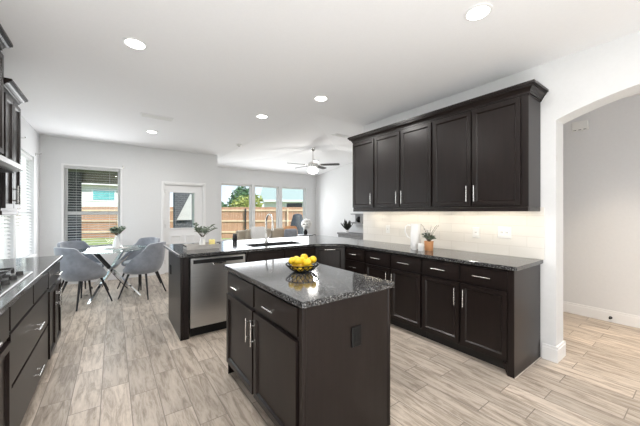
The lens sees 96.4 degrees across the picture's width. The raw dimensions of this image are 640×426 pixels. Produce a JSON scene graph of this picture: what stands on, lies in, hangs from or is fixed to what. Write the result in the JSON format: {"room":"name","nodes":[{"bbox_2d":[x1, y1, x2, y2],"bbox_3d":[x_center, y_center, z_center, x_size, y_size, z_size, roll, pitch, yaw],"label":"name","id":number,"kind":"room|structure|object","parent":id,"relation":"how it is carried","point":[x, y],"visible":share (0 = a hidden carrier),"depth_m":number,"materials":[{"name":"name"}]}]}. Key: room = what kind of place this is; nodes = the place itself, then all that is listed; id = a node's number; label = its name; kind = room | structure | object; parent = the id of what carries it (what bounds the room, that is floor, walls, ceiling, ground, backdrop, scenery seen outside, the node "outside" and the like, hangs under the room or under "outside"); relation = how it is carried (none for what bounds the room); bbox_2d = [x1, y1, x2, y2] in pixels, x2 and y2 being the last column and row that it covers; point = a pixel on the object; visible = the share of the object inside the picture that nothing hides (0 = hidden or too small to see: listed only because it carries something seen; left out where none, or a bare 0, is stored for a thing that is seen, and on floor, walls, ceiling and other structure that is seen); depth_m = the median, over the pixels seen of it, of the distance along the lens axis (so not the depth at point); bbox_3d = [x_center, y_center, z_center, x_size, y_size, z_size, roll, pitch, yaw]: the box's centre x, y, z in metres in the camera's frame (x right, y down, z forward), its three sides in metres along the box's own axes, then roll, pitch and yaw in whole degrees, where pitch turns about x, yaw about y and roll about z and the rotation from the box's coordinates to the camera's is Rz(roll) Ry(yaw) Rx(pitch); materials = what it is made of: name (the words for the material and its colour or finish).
{"room":"kitchen","nodes":[
{"label":"kitchen","id":0,"kind":"room"},
{"bbox_2d":[4,116,39,258],"bbox_3d":[-1.872,-0.010,0.651,0.150,2.740,11.250,0,0,-36],"label":"wall","id":1,"kind":"structure","parent":0,"point":[30,145],"depth_m":4.72,"materials":[{"name":"paint"}]},
{"bbox_2d":[0,51,3,153],"bbox_3d":[-2.380,-0.858,1.818,0.388,0.836,0.934,0,0,-36],"label":"upper cabinet","id":2,"kind":"object","parent":1,"relation":"attached to","point":[1,54],"visible":1,"depth_m":2.24,"materials":[{"name":"brown wood"}]},
{"bbox_2d":[0,24,12,50],"bbox_3d":[-2.380,-1.328,1.817,0.388,0.100,1.059,0,0,-36],"label":"crown molding","id":3,"kind":"structure","parent":2,"relation":"on","point":[5,42],"depth_m":2.24,"materials":[{"name":"brown wood"}]},
{"bbox_2d":[0,215,10,258],"bbox_3d":[-3.646,-0.106,3.163,0.067,1.595,1.424,0,0,-36],"label":"window blind","id":4,"kind":"object","parent":1,"relation":"attached to","point":[4,252],"visible":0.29,"depth_m":3.58,"materials":[{"name":"white plastic"}]},
{"bbox_2d":[0,92,20,214],"bbox_3d":[-2.815,-0.487,2.419,0.388,1.025,0.495,0,0,-36],"label":"upper cabinet","id":5,"kind":"object","parent":1,"relation":"attached to","point":[10,183],"depth_m":2.47,"materials":[{"name":"brown wood"}]},
{"bbox_2d":[4,77,27,105],"bbox_3d":[-2.834,-1.044,2.445,0.388,0.085,0.553,0,0,-36],"label":"crown molding","id":6,"kind":"structure","parent":5,"relation":"attached to","point":[13,91],"depth_m":2.49,"materials":[{"name":"brown wood"}]},
{"bbox_2d":[0,155,23,172],"bbox_3d":[-2.354,-0.374,1.845,0.461,0.125,0.950,0,0,-36],"label":"range hood","id":7,"kind":"object","parent":1,"relation":"attached to","point":[7,165],"visible":1,"depth_m":2.12,"materials":[{"name":"metal"}]},
{"bbox_2d":[16,157,36,257],"bbox_3d":[-4.465,-0.092,4.268,0.170,1.635,1.170,0,0,-36],"label":"window","id":8,"kind":"structure","parent":1,"relation":"in","point":[22,158],"depth_m":4.64,"materials":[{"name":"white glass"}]},
{"bbox_2d":[16,150,31,257],"bbox_3d":[-4.453,-0.106,4.277,0.067,1.595,1.074,0,0,-36],"label":"window blind","id":9,"kind":"object","parent":8,"relation":"attached to","point":[23,237],"visible":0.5,"depth_m":4.39,"materials":[{"name":"white plastic"}]},
{"bbox_2d":[40,135,217,277],"bbox_3d":[-3.802,-0.010,6.106,3.120,2.740,0.150,0,0,-36],"label":"wall","id":10,"kind":"structure","parent":0,"point":[144,170],"depth_m":5.92,"materials":[{"name":"paint"}]},
{"bbox_2d":[61,163,121,244],"bbox_3d":[-4.410,-0.100,5.565,0.930,1.610,0.012,0,0,-36],"label":"trim","id":11,"kind":"structure","parent":10,"relation":"attached to","point":[62,164],"depth_m":5.31,"materials":[{"name":"white wood"}]},
{"bbox_2d":[64,165,120,247],"bbox_3d":[-4.446,-0.072,5.614,0.950,1.605,0.170,0,0,-36],"label":"window","id":12,"kind":"structure","parent":10,"relation":"in","point":[65,170],"depth_m":5.57,"materials":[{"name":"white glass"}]},
{"bbox_2d":[64,165,119,247],"bbox_3d":[-4.437,-0.086,5.602,0.854,1.566,0.067,0,0,-36],"label":"window blind","id":13,"kind":"object","parent":12,"relation":"attached to","point":[65,167],"visible":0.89,"depth_m":5.58,"materials":[{"name":"white plastic"}]},
{"bbox_2d":[61,268,160,284],"bbox_3d":[-3.747,1.290,6.043,3.104,0.140,0.016,0,0,-36],"label":"baseboard","id":14,"kind":"structure","parent":10,"relation":"attached to","point":[111,277],"depth_m":5.75,"materials":[{"name":"white wood"}]},
{"bbox_2d":[164,184,202,273],"bbox_3d":[-3.138,0.367,6.586,0.830,1.985,0.148,0,0,-36],"label":"door","id":15,"kind":"structure","parent":10,"relation":"in","point":[171,235],"depth_m":6.52,"materials":[{"name":"white paint"}]},
{"bbox_2d":[161,181,205,273],"bbox_3d":[-3.088,0.343,6.518,0.930,2.035,0.018,0,0,-36],"label":"trim","id":16,"kind":"structure","parent":10,"relation":"attached to","point":[162,182],"depth_m":6.26,"materials":[{"name":"white wood"}]},
{"bbox_2d":[192,193,193,226],"bbox_3d":[-3.185,-0.010,7.786,0.150,2.740,1.850,0,0,-36],"label":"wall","id":17,"kind":"structure","parent":0,"point":[192,193],"depth_m":8.48,"materials":[{"name":"paint"}]},
{"bbox_2d":[218,167,315,240],"bbox_3d":[-1.849,-0.010,9.803,4.380,2.740,0.150,0,0,-36],"label":"wall","id":18,"kind":"structure","parent":0,"point":[225,175],"depth_m":9.84,"materials":[{"name":"paint"}]},
{"bbox_2d":[221,183,251,240],"bbox_3d":[-2.683,0.022,9.174,1.091,1.825,0.170,0,0,-36],"label":"window","id":19,"kind":"structure","parent":18,"relation":"in","point":[249,186],"depth_m":9.44,"materials":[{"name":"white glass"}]},
{"bbox_2d":[255,185,278,227],"bbox_3d":[-1.828,0.022,9.793,0.970,1.825,0.170,0,0,-36],"label":"window","id":20,"kind":"structure","parent":18,"relation":"in","point":[276,187],"depth_m":10.06,"materials":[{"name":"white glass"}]},
{"bbox_2d":[282,187,305,231],"bbox_3d":[-0.963,0.022,10.419,1.088,1.825,0.170,0,0,-36],"label":"window","id":21,"kind":"structure","parent":18,"relation":"in","point":[303,189],"depth_m":10.73,"materials":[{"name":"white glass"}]},
{"bbox_2d":[0,0,639,175],"bbox_3d":[0.623,-1.606,3.599,7.650,0.452,13.100,0,0,-36],"label":"ceiling","id":22,"kind":"structure","parent":0,"point":[210,67],"depth_m":2.62,"materials":[{"name":"paint"}]},
{"bbox_2d":[122,37,147,49],"bbox_3d":[-1.510,-1.375,2.336,0.176,0.010,0.176,0,0,-36],"label":"recessed light","id":23,"kind":"object","parent":22,"relation":"in","point":[132,42],"visible":1,"depth_m":2.33,"materials":[{"name":"white"}]},
{"bbox_2d":[140,113,173,120],"bbox_3d":[-2.365,-1.374,4.152,0.420,0.012,0.170,0,0,-36],"label":"ceiling vent","id":24,"kind":"object","parent":22,"relation":"in","point":[141,114],"visible":1,"depth_m":4.14,"materials":[{"name":"white plastic"}]},
{"bbox_2d":[256,114,267,117],"bbox_3d":[-0.834,-1.375,4.111,0.176,0.010,0.176,0,0,-36],"label":"recessed light","id":25,"kind":"object","parent":22,"relation":"in","point":[257,115],"visible":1,"depth_m":4.11,"materials":[{"name":"white"}]},
{"bbox_2d":[291,147,339,173],"bbox_3d":[-0.215,-1.275,7.129,1.280,0.650,1.273,0,0,-36],"label":"ceiling fan","id":26,"kind":"object","parent":22,"relation":"hanging from","point":[313,165],"visible":1,"depth_m":7.04,"materials":[{"name":"silver metal"}]},
{"bbox_2d":[314,95,327,100],"bbox_3d":[0.013,-1.375,3.462,0.176,0.010,0.176,0,0,-36],"label":"recessed light","id":27,"kind":"object","parent":22,"relation":"in","point":[318,97],"visible":1,"depth_m":3.46,"materials":[{"name":"white"}]},
{"bbox_2d":[331,134,350,137],"bbox_3d":[0.411,-1.495,5.606,0.360,0.032,0.199,0,0,-36],"label":"ceiling vent","id":28,"kind":"object","parent":22,"relation":"in","point":[339,135],"visible":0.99,"depth_m":5.56,"materials":[{"name":"white plastic"}]},
{"bbox_2d":[464,3,492,20],"bbox_3d":[1.090,-1.375,1.973,0.176,0.010,0.176,0,0,-36],"label":"recessed light","id":29,"kind":"object","parent":22,"relation":"in","point":[476,12],"visible":1,"depth_m":1.96,"materials":[{"name":"white"}]},
{"bbox_2d":[20,272,639,425],"bbox_3d":[0.623,1.420,3.599,7.650,0.120,13.100,0,0,-36],"label":"floor","id":30,"kind":"structure","parent":0,"point":[121,361],"depth_m":2.31,"materials":[{"name":"brown wood"}]},
{"bbox_2d":[0,308,11,425],"bbox_3d":[-1.598,0.920,0.976,0.664,0.880,0.855,0,0,-36],"label":"base cabinet","id":31,"kind":"object","parent":30,"relation":"on","point":[5,347],"visible":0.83,"depth_m":1.44,"materials":[{"name":"brown wood"}]},
{"bbox_2d":[0,255,62,314],"bbox_3d":[-2.131,0.463,1.685,0.637,0.033,2.670,0,0,-36],"label":"countertop","id":32,"kind":"structure","parent":31,"relation":"on","point":[40,266],"depth_m":2.22,"materials":[{"name":"stone"}]},
{"bbox_2d":[0,267,32,296],"bbox_3d":[-2.050,0.420,1.578,0.520,0.052,0.920,0,0,-36],"label":"gas cooktop","id":33,"kind":"object","parent":32,"relation":"in","point":[8,281],"visible":1,"depth_m":1.83,"materials":[{"name":"metal"}]},
{"bbox_2d":[5,272,47,425],"bbox_3d":[-2.171,0.920,1.768,0.664,0.880,1.095,0,0,-36],"label":"base cabinet","id":34,"kind":"object","parent":30,"relation":"on","point":[28,316],"visible":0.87,"depth_m":1.80,"materials":[{"name":"brown wood"}]},
{"bbox_2d":[46,261,62,359],"bbox_3d":[-2.688,0.920,2.483,0.664,0.880,0.664,0,0,-36],"label":"base cabinet","id":35,"kind":"object","parent":30,"relation":"on","point":[54,288],"visible":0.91,"depth_m":2.61,"materials":[{"name":"brown wood"}]},
{"bbox_2d":[53,247,112,310],"bbox_3d":[-3.486,0.924,4.176,0.592,0.877,0.593,0,0,20],"label":"dining chair","id":36,"kind":"object","parent":30,"relation":"on","point":[75,266],"visible":0.96,"depth_m":3.96,"materials":[{"name":"grey fabric"}]},
{"bbox_2d":[57,240,108,297],"bbox_3d":[-3.995,0.924,4.787,0.593,0.877,0.592,0,0,10],"label":"dining chair","id":37,"kind":"object","parent":30,"relation":"on","point":[75,244],"visible":0.2,"depth_m":4.94,"materials":[{"name":"grey fabric"}]},
{"bbox_2d":[78,245,146,303],"bbox_3d":[-3.401,0.982,4.699,1.008,0.756,1.008,0,0,-36],"label":"dining table","id":38,"kind":"object","parent":30,"relation":"on","point":[95,252],"visible":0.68,"depth_m":4.65,"materials":[{"name":"clear glass"}]},
{"bbox_2d":[103,247,130,248],"bbox_3d":[-3.352,0.595,4.734,0.300,0.016,0.220,0,0,-6],"label":"book","id":39,"kind":"object","parent":38,"relation":"on","point":[108,247],"visible":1,"depth_m":4.64,"materials":[{"name":"white paper"}]},
{"bbox_2d":[107,226,125,247],"bbox_3d":[-3.366,0.409,4.738,0.248,0.357,0.228,0,0,-9],"label":"vase","id":40,"kind":"object","parent":39,"relation":"on","point":[116,244],"visible":1,"depth_m":4.70,"materials":[{"name":"white ceramic"}]},
{"bbox_2d":[117,237,160,289],"bbox_3d":[-3.298,0.924,5.291,0.592,0.877,0.593,0,0,10],"label":"dining chair","id":41,"kind":"object","parent":30,"relation":"on","point":[145,241],"visible":0.29,"depth_m":5.45,"materials":[{"name":"grey fabric"}]},
{"bbox_2d":[118,241,165,299],"bbox_3d":[-2.852,0.924,4.680,0.593,0.877,0.592,0,0,2],"label":"dining chair","id":42,"kind":"object","parent":30,"relation":"on","point":[150,260],"visible":1,"depth_m":4.49,"materials":[{"name":"grey fabric"}]},
{"bbox_2d":[168,251,188,340],"bbox_3d":[-1.011,0.920,3.835,1.731,0.880,0.800,0,0,-36],"label":"end panel","id":43,"kind":"object","parent":30,"relation":"on","point":[178,318],"visible":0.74,"depth_m":3.06,"materials":[{"name":"brown wood"}]},
{"bbox_2d":[189,252,244,336],"bbox_3d":[-1.312,0.921,3.472,0.614,0.878,0.638,0,0,-36],"label":"dishwasher","id":44,"kind":"object","parent":30,"relation":"on","point":[208,278],"visible":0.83,"depth_m":3.17,"materials":[{"name":"metal"}]},
{"bbox_2d":[236,228,300,239],"bbox_3d":[-1.389,0.920,8.315,1.900,0.880,0.840,0,0,-36],"label":"sofa","id":45,"kind":"object","parent":30,"relation":"on","point":[277,232],"visible":0.09,"depth_m":8.27,"materials":[{"name":"beige fabric"}]},
{"bbox_2d":[251,227,264,238],"bbox_3d":[-1.690,0.610,7.912,0.450,0.411,0.183,0,0,-42],"label":"throw pillow","id":46,"kind":"object","parent":45,"relation":"on","point":[256,232],"visible":0.61,"depth_m":7.82,"materials":[{"name":"white fabric"}]},
{"bbox_2d":[245,228,270,239],"bbox_3d":[-1.767,0.652,8.180,0.750,0.345,0.165,0,0,-36],"label":"cushion","id":47,"kind":"object","parent":45,"relation":"on","point":[248,231],"depth_m":7.96,"materials":[{"name":"beige fabric"}]},
{"bbox_2d":[271,228,283,237],"bbox_3d":[-1.143,0.652,8.632,0.750,0.345,0.165,0,0,-36],"label":"cushion","id":48,"kind":"object","parent":45,"relation":"on","point":[277,232],"depth_m":8.45,"materials":[{"name":"beige fabric"}]},
{"bbox_2d":[284,229,296,236],"bbox_3d":[-0.908,0.890,7.428,0.680,0.940,0.720,0,0,-36],"label":"throw pillow","id":49,"kind":"object","parent":45,"relation":"on","point":[287,232],"visible":0.11,"depth_m":7.11,"materials":[{"name":"grey fabric"}]},
{"bbox_2d":[244,246,314,262],"bbox_3d":[-0.644,0.920,3.952,1.010,0.880,0.682,0,0,-36],"label":"base cabinet","id":50,"kind":"object","parent":30,"relation":"on","point":[255,256],"visible":0.13,"depth_m":3.67,"materials":[{"name":"brown wood"}]},
{"bbox_2d":[284,226,297,234],"bbox_3d":[-0.872,0.610,8.504,0.400,0.392,0.181,0,0,-27],"label":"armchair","id":51,"kind":"object","parent":30,"relation":"on","point":[285,227],"visible":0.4,"depth_m":8.46,"materials":[{"name":"fabric"}]},
{"bbox_2d":[297,234,315,235],"bbox_3d":[-0.511,1.067,9.876,0.754,0.585,0.440,0,0,-36],"label":"side table","id":52,"kind":"object","parent":30,"relation":"on","point":[298,234],"visible":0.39,"depth_m":9.81,"materials":[{"name":"metal"}]},
{"bbox_2d":[301,219,311,234],"bbox_3d":[-0.461,0.503,9.879,0.375,0.543,0.372,0,0,-36],"label":"vase","id":53,"kind":"object","parent":52,"relation":"on","point":[308,222],"visible":1,"depth_m":9.79,"materials":[{"name":"white ceramic"}]},
{"bbox_2d":[226,271,389,425],"bbox_3d":[-0.185,0.920,2.096,0.712,0.880,1.200,0,0,-36],"label":"kitchen island","id":54,"kind":"object","parent":30,"relation":"on","point":[327,364],"visible":0.85,"depth_m":1.66,"materials":[{"name":"brown wood"}]},
{"bbox_2d":[224,258,394,308],"bbox_3d":[-0.168,0.463,2.115,0.695,0.033,1.240,0,0,-36],"label":"island countertop","id":55,"kind":"structure","parent":54,"relation":"on","point":[324,284],"depth_m":1.81,"materials":[{"name":"stone"}]},
{"bbox_2d":[285,262,318,272],"bbox_3d":[-0.133,0.416,2.145,0.253,0.060,0.253,0,0,-36],"label":"wire bowl","id":56,"kind":"object","parent":55,"relation":"on","point":[317,264],"visible":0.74,"depth_m":2.07,"materials":[{"name":"black metal"}]},
{"bbox_2d":[288,257,294,264],"bbox_3d":[-0.203,0.361,2.111,0.060,0.056,0.060,0,0,-4],"label":"lemon","id":57,"kind":"object","parent":56,"relation":"in","point":[291,259],"visible":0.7,"depth_m":2.09,"materials":[{"name":"yellow food"}]},
{"bbox_2d":[293,257,302,264],"bbox_3d":[-0.157,0.352,2.065,0.061,0.055,0.060,0,0,38],"label":"lemon","id":58,"kind":"object","parent":56,"relation":"in","point":[298,260],"visible":1,"depth_m":2.05,"materials":[{"name":"yellow food"}]},
{"bbox_2d":[296,264,303,271],"bbox_3d":[-0.144,0.408,2.096,0.060,0.056,0.060,0,0,4],"label":"lemon","id":59,"kind":"object","parent":56,"relation":"in","point":[300,265],"visible":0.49,"depth_m":2.08,"materials":[{"name":"yellow food"}]},
{"bbox_2d":[302,259,310,265],"bbox_3d":[-0.095,0.368,2.081,0.060,0.056,0.060,0,0,-23],"label":"lemon","id":60,"kind":"object","parent":56,"relation":"in","point":[306,262],"visible":0.97,"depth_m":2.06,"materials":[{"name":"yellow food"}]},
{"bbox_2d":[310,256,316,262],"bbox_3d":[-0.052,0.354,2.128,0.060,0.055,0.061,0,0,-41],"label":"lemon","id":61,"kind":"object","parent":56,"relation":"in","point":[313,259],"visible":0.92,"depth_m":2.10,"materials":[{"name":"yellow food"}]},
{"bbox_2d":[352,325,360,347],"bbox_3d":[0.211,0.718,1.651,0.072,0.115,0.010,0,0,-36],"label":"outlet plate","id":62,"kind":"object","parent":54,"relation":"attached to","point":[356,329],"depth_m":1.64,"materials":[{"name":"black plastic"}]},
{"bbox_2d":[355,330,359,342],"bbox_3d":[0.215,0.718,1.646,0.038,0.065,0.002,0,0,-36],"label":"socket","id":63,"kind":"object","parent":54,"relation":"attached to","point":[357,332],"depth_m":1.65,"materials":[{"name":"black plastic"}]},
{"bbox_2d":[315,246,345,269],"bbox_3d":[0.147,0.920,4.521,0.945,0.880,1.008,0,0,-36],"label":"base cabinet","id":64,"kind":"object","parent":30,"relation":"on","point":[333,256],"visible":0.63,"depth_m":4.03,"materials":[{"name":"brown wood"}]},
{"bbox_2d":[337,232,362,239],"bbox_3d":[1.142,1.008,8.758,0.420,0.705,1.450,0,0,-36],"label":"console table","id":65,"kind":"object","parent":30,"relation":"on","point":[352,235],"visible":0.34,"depth_m":8.71,"materials":[{"name":"grey wood"}]},
{"bbox_2d":[341,220,352,232],"bbox_3d":[0.849,0.430,8.983,0.356,0.449,0.338,0,0,-36],"label":"snake plant","id":66,"kind":"object","parent":65,"relation":"on","point":[347,226],"visible":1,"depth_m":8.95,"materials":[{"name":"green plant"}]},
{"bbox_2d":[345,246,365,274],"bbox_3d":[0.689,0.920,4.038,0.636,0.880,0.405,0,0,-36],"label":"base cabinet","id":67,"kind":"object","parent":30,"relation":"on","point":[355,261],"visible":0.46,"depth_m":3.86,"materials":[{"name":"brown wood"}]},
{"bbox_2d":[365,249,426,337],"bbox_3d":[1.053,0.920,3.535,0.636,0.880,0.836,0,0,-36],"label":"base cabinet","id":68,"kind":"object","parent":30,"relation":"on","point":[406,271],"visible":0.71,"depth_m":3.25,"materials":[{"name":"brown wood"}]},
{"bbox_2d":[422,258,540,378],"bbox_3d":[1.556,0.920,2.841,0.636,0.880,0.875,0,0,-36],"label":"base cabinet","id":69,"kind":"object","parent":30,"relation":"on","point":[490,315],"visible":0.96,"depth_m":2.57,"materials":[{"name":"brown wood"}]},
{"bbox_2d":[164,235,542,270],"bbox_3d":[-0.030,0.463,3.288,2.687,0.033,3.486,0,0,-36],"label":"countertop","id":70,"kind":"structure","parent":69,"relation":"on","point":[240,246],"depth_m":3.40,"materials":[{"name":"stone"}]},
{"bbox_2d":[181,242,219,249],"bbox_3d":[-1.464,0.416,3.532,0.441,0.061,0.220,0,0,-36],"label":"serving tray","id":71,"kind":"object","parent":70,"relation":"on","point":[196,246],"visible":0.95,"depth_m":3.46,"materials":[{"name":"wood"}]},
{"bbox_2d":[193,223,217,244],"bbox_3d":[-1.436,0.283,3.576,0.271,0.302,0.284,0,0,-29],"label":"flower vase","id":72,"kind":"object","parent":71,"relation":"on","point":[203,230],"visible":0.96,"depth_m":3.54,"materials":[{"name":"white ceramic"}]},
{"bbox_2d":[209,239,214,243],"bbox_3d":[-1.355,0.385,3.587,0.074,0.098,0.074,0,0,-36],"label":"jar candle","id":73,"kind":"object","parent":71,"relation":"on","point":[211,241],"visible":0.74,"depth_m":3.56,"materials":[{"name":"yellow wax"}]},
{"bbox_2d":[233,234,236,241],"bbox_3d":[-1.294,0.389,4.347,0.068,0.115,0.068,0,0,-36],"label":"jar","id":74,"kind":"object","parent":70,"relation":"on","point":[234,235],"visible":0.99,"depth_m":4.32,"materials":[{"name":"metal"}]},
{"bbox_2d":[265,213,273,241],"bbox_3d":[-0.710,0.232,4.148,0.109,0.428,0.263,0,0,-36],"label":"kitchen faucet","id":75,"kind":"object","parent":70,"relation":"on","point":[266,236],"visible":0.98,"depth_m":4.20,"materials":[{"name":"silver metal"}]},
{"bbox_2d":[250,243,292,246],"bbox_3d":[-0.634,0.581,3.997,0.788,0.204,0.388,0,0,-36],"label":"sink","id":76,"kind":"object","parent":70,"relation":"in","point":[288,243],"visible":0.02,"depth_m":4.19,"materials":[{"name":"silver metal"}]},
{"bbox_2d":[404,224,420,248],"bbox_3d":[1.149,0.296,3.521,0.130,0.300,0.178,0,0,-36],"label":"pitcher","id":77,"kind":"object","parent":70,"relation":"on","point":[415,235],"visible":0.75,"depth_m":3.46,"materials":[{"name":"white ceramic"}]},
{"bbox_2d":[412,242,416,249],"bbox_3d":[1.115,0.404,3.381,0.058,0.085,0.058,0,0,-36],"label":"ceramic cup","id":78,"kind":"object","parent":70,"relation":"on","point":[414,244],"visible":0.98,"depth_m":3.36,"materials":[{"name":"white ceramic"}]},
{"bbox_2d":[418,243,423,250],"bbox_3d":[1.161,0.404,3.291,0.058,0.085,0.058,0,0,-36],"label":"ceramic cup","id":79,"kind":"object","parent":70,"relation":"on","point":[420,245],"visible":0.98,"depth_m":3.27,"materials":[{"name":"white ceramic"}]},
{"bbox_2d":[421,223,438,250],"bbox_3d":[1.272,0.289,3.315,0.201,0.314,0.198,0,0,-8],"label":"potted plant","id":80,"kind":"object","parent":70,"relation":"on","point":[428,244],"visible":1,"depth_m":3.28,"materials":[{"name":"green plant"}]},
{"bbox_2d":[316,162,362,237],"bbox_3d":[1.565,-0.176,8.694,0.150,3.072,5.650,0,0,-36],"label":"wall","id":81,"kind":"structure","parent":0,"point":[334,188],"depth_m":9.98,"materials":[{"name":"paint"}]},
{"bbox_2d":[351,214,362,223],"bbox_3d":[1.299,0.205,8.742,0.220,0.310,0.840,0,0,-36],"label":"wall shelf","id":82,"kind":"object","parent":81,"relation":"attached to","point":[356,215],"visible":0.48,"depth_m":8.73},
{"bbox_2d":[364,31,639,356],"bbox_3d":[2.923,-0.010,1.684,0.210,2.740,7.300,0,0,-36],"label":"wall","id":83,"kind":"structure","parent":0,"point":[580,83],"depth_m":2.61,"materials":[{"name":"paint"}]},
{"bbox_2d":[353,138,374,208],"bbox_3d":[0.729,-0.547,4.228,0.353,1.005,0.444,0,0,-36],"label":"upper cabinet","id":84,"kind":"object","parent":83,"relation":"attached to","point":[363,152],"visible":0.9,"depth_m":4.13,"materials":[{"name":"brown wood"}]},
{"bbox_2d":[375,122,432,208],"bbox_3d":[1.120,-0.547,3.687,0.353,1.005,0.887,0,0,-36],"label":"upper cabinet","id":85,"kind":"object","parent":83,"relation":"attached to","point":[404,158],"visible":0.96,"depth_m":3.55,"materials":[{"name":"brown wood"}]},
{"bbox_2d":[363,207,544,259],"bbox_3d":[1.389,0.201,3.616,0.008,0.489,2.370,0,0,-36],"label":"backsplash","id":86,"kind":"structure","parent":83,"relation":"attached to","point":[454,230],"depth_m":3.21,"materials":[{"name":"tile"}]},
{"bbox_2d":[386,225,389,232],"bbox_3d":[0.987,0.250,4.158,0.010,0.116,0.075,0,0,-36],"label":"wall outlet","id":87,"kind":"object","parent":86,"relation":"attached to","point":[387,226],"visible":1,"depth_m":4.15,"materials":[{"name":"white plastic"}]},
{"bbox_2d":[472,227,478,237],"bbox_3d":[1.717,0.225,3.150,0.010,0.116,0.075,0,0,-36],"label":"wall outlet","id":88,"kind":"object","parent":86,"relation":"attached to","point":[475,230],"visible":1,"depth_m":3.15,"materials":[{"name":"white plastic"}]},
{"bbox_2d":[498,227,510,238],"bbox_3d":[1.883,0.210,2.920,0.010,0.116,0.125,0,0,-36],"label":"wall outlet","id":89,"kind":"object","parent":86,"relation":"attached to","point":[503,232],"visible":1,"depth_m":2.92,"materials":[{"name":"white plastic"}]},
{"bbox_2d":[433,95,539,207],"bbox_3d":[1.653,-0.547,2.952,0.353,1.005,0.924,0,0,-36],"label":"upper cabinet","id":90,"kind":"object","parent":83,"relation":"attached to","point":[489,156],"visible":0.95,"depth_m":2.76,"materials":[{"name":"brown wood"}]},
{"bbox_2d":[353,207,539,211],"bbox_3d":[1.284,-0.025,3.509,0.297,0.038,2.260,0,0,-36],"label":"rail","id":91,"kind":"object","parent":90,"relation":"attached to","point":[486,208],"visible":1,"depth_m":3.07,"materials":[{"name":"brown wood"}]},
{"bbox_2d":[348,79,548,143],"bbox_3d":[1.261,-1.078,3.493,0.353,0.100,2.384,0,0,-36],"label":"crown molding","id":92,"kind":"structure","parent":90,"relation":"on","point":[533,88],"depth_m":2.94,"materials":[{"name":"brown wood"}]},
{"bbox_2d":[542,340,565,362],"bbox_3d":[1.542,1.290,3.591,0.242,0.140,2.351,0,0,-36],"label":"baseboard","id":93,"kind":"structure","parent":83,"relation":"attached to","point":[556,354],"depth_m":2.62,"materials":[{"name":"white wood"}]},
{"bbox_2d":[563,94,639,315],"bbox_3d":[4.352,-0.010,2.643,0.150,2.740,7.180,0,0,-36],"label":"wall","id":94,"kind":"structure","parent":0,"point":[601,162],"depth_m":3.60,"materials":[{"name":"paint"}]},
{"bbox_2d":[572,120,588,131],"bbox_3d":[3.422,-1.130,3.760,0.047,0.120,0.160,0,0,-36],"label":"door chime","id":95,"kind":"object","parent":94,"relation":"attached to","point":[581,125],"visible":1,"depth_m":3.74,"materials":[{"name":"white plastic"}]},
{"bbox_2d":[563,301,639,327],"bbox_3d":[4.284,1.290,2.595,0.016,0.140,7.180,0,0,-36],"label":"baseboard","id":96,"kind":"structure","parent":94,"relation":"attached to","point":[626,319],"depth_m":3.60,"materials":[{"name":"white wood"}]},
{"label":"outside","id":97,"kind":"structure","parent":0,"visible":0},
{"bbox_2d":[82,238,232,244],"bbox_3d":[-14.658,1.640,20.252,120.000,0.280,110.000,0,0,-36],"label":"lawn","id":98,"kind":"structure","parent":97,"point":[98,239],"depth_m":14.80,"materials":[{"name":"green plant"}]},
{"bbox_2d":[82,183,117,206],"bbox_3d":[-19.661,-1.300,26.482,9.900,5.600,7.940,0,0,-36],"label":"neighbor house","id":99,"kind":"structure","parent":98,"relation":"on","point":[89,193],"depth_m":23.33,"materials":[{"name":"white"}]},
{"bbox_2d":[173,193,191,227],"bbox_3d":[-5.225,-0.020,11.031,0.730,3.040,0.400,0,0,-36],"label":"brick pillar","id":100,"kind":"structure","parent":98,"relation":"on","point":[179,199],"depth_m":10.77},
{"bbox_2d":[177,194,191,219],"bbox_3d":[-5.111,-0.190,10.762,0.520,0.980,0.030,0,0,-36],"label":"shade sail","id":101,"kind":"object","parent":100,"relation":"attached to","point":[186,213],"visible":1,"depth_m":10.82,"materials":[{"name":"white fabric"}]},
{"bbox_2d":[82,207,302,237],"bbox_3d":[-8.653,0.604,16.242,29.630,1.792,0.136,0,0,0],"label":"wooden fence","id":102,"kind":"object","parent":98,"relation":"on","point":[233,219],"visible":0.18,"depth_m":16.30,"materials":[{"name":"brown wood"}]},
{"bbox_2d":[227,186,257,206],"bbox_3d":[-7.809,-0.614,28.971,3.001,4.236,2.013,0,0,-40],"label":"leafy tree","id":103,"kind":"object","parent":98,"relation":"on","point":[240,191],"visible":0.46,"depth_m":28.41,"materials":[{"name":"green plant"}]},
{"bbox_2d":[229,195,263,206],"bbox_3d":[-5.433,0.024,21.363,2.705,2.971,1.816,0,0,-36],"label":"leafy bush","id":104,"kind":"object","parent":98,"relation":"on","point":[241,202],"visible":0.41,"depth_m":21.02,"materials":[{"name":"green plant"}]},
{"bbox_2d":[259,187,302,216],"bbox_3d":[0.804,-1.600,33.151,13.900,6.200,8.940,0,0,0],"label":"neighbor house","id":105,"kind":"structure","parent":98,"relation":"on","point":[292,198],"depth_m":29.18,"materials":[{"name":"white"}]},
{"bbox_2d":[290,214,302,233],"bbox_3d":[-0.979,0.785,12.438,0.759,1.430,0.660,0,0,-36],"label":"covered grill","id":106,"kind":"object","parent":98,"relation":"on","point":[297,219],"visible":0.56,"depth_m":12.22,"materials":[{"name":"fabric"}]},
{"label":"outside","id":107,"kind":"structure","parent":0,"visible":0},
{"bbox_2d":[68,169,117,184],"bbox_3d":[-5.556,-1.060,7.250,4.300,0.400,3.740,0,0,-36],"label":"ceiling","id":108,"kind":"structure","parent":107,"point":[97,174],"depth_m":8.47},
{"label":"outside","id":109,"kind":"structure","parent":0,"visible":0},
{"bbox_3d":[-5.418,1.475,7.349,4.240,0.049,3.740,0,0,-36],"label":"patio slab","id":110,"kind":"object","parent":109,"visible":0},
{"bbox_2d":[68,172,81,240],"bbox_3d":[-7.022,0.185,8.133,0.360,2.630,0.170,0,0,-36],"label":"brick pillar","id":111,"kind":"structure","parent":110,"relation":"on","point":[72,177],"depth_m":8.09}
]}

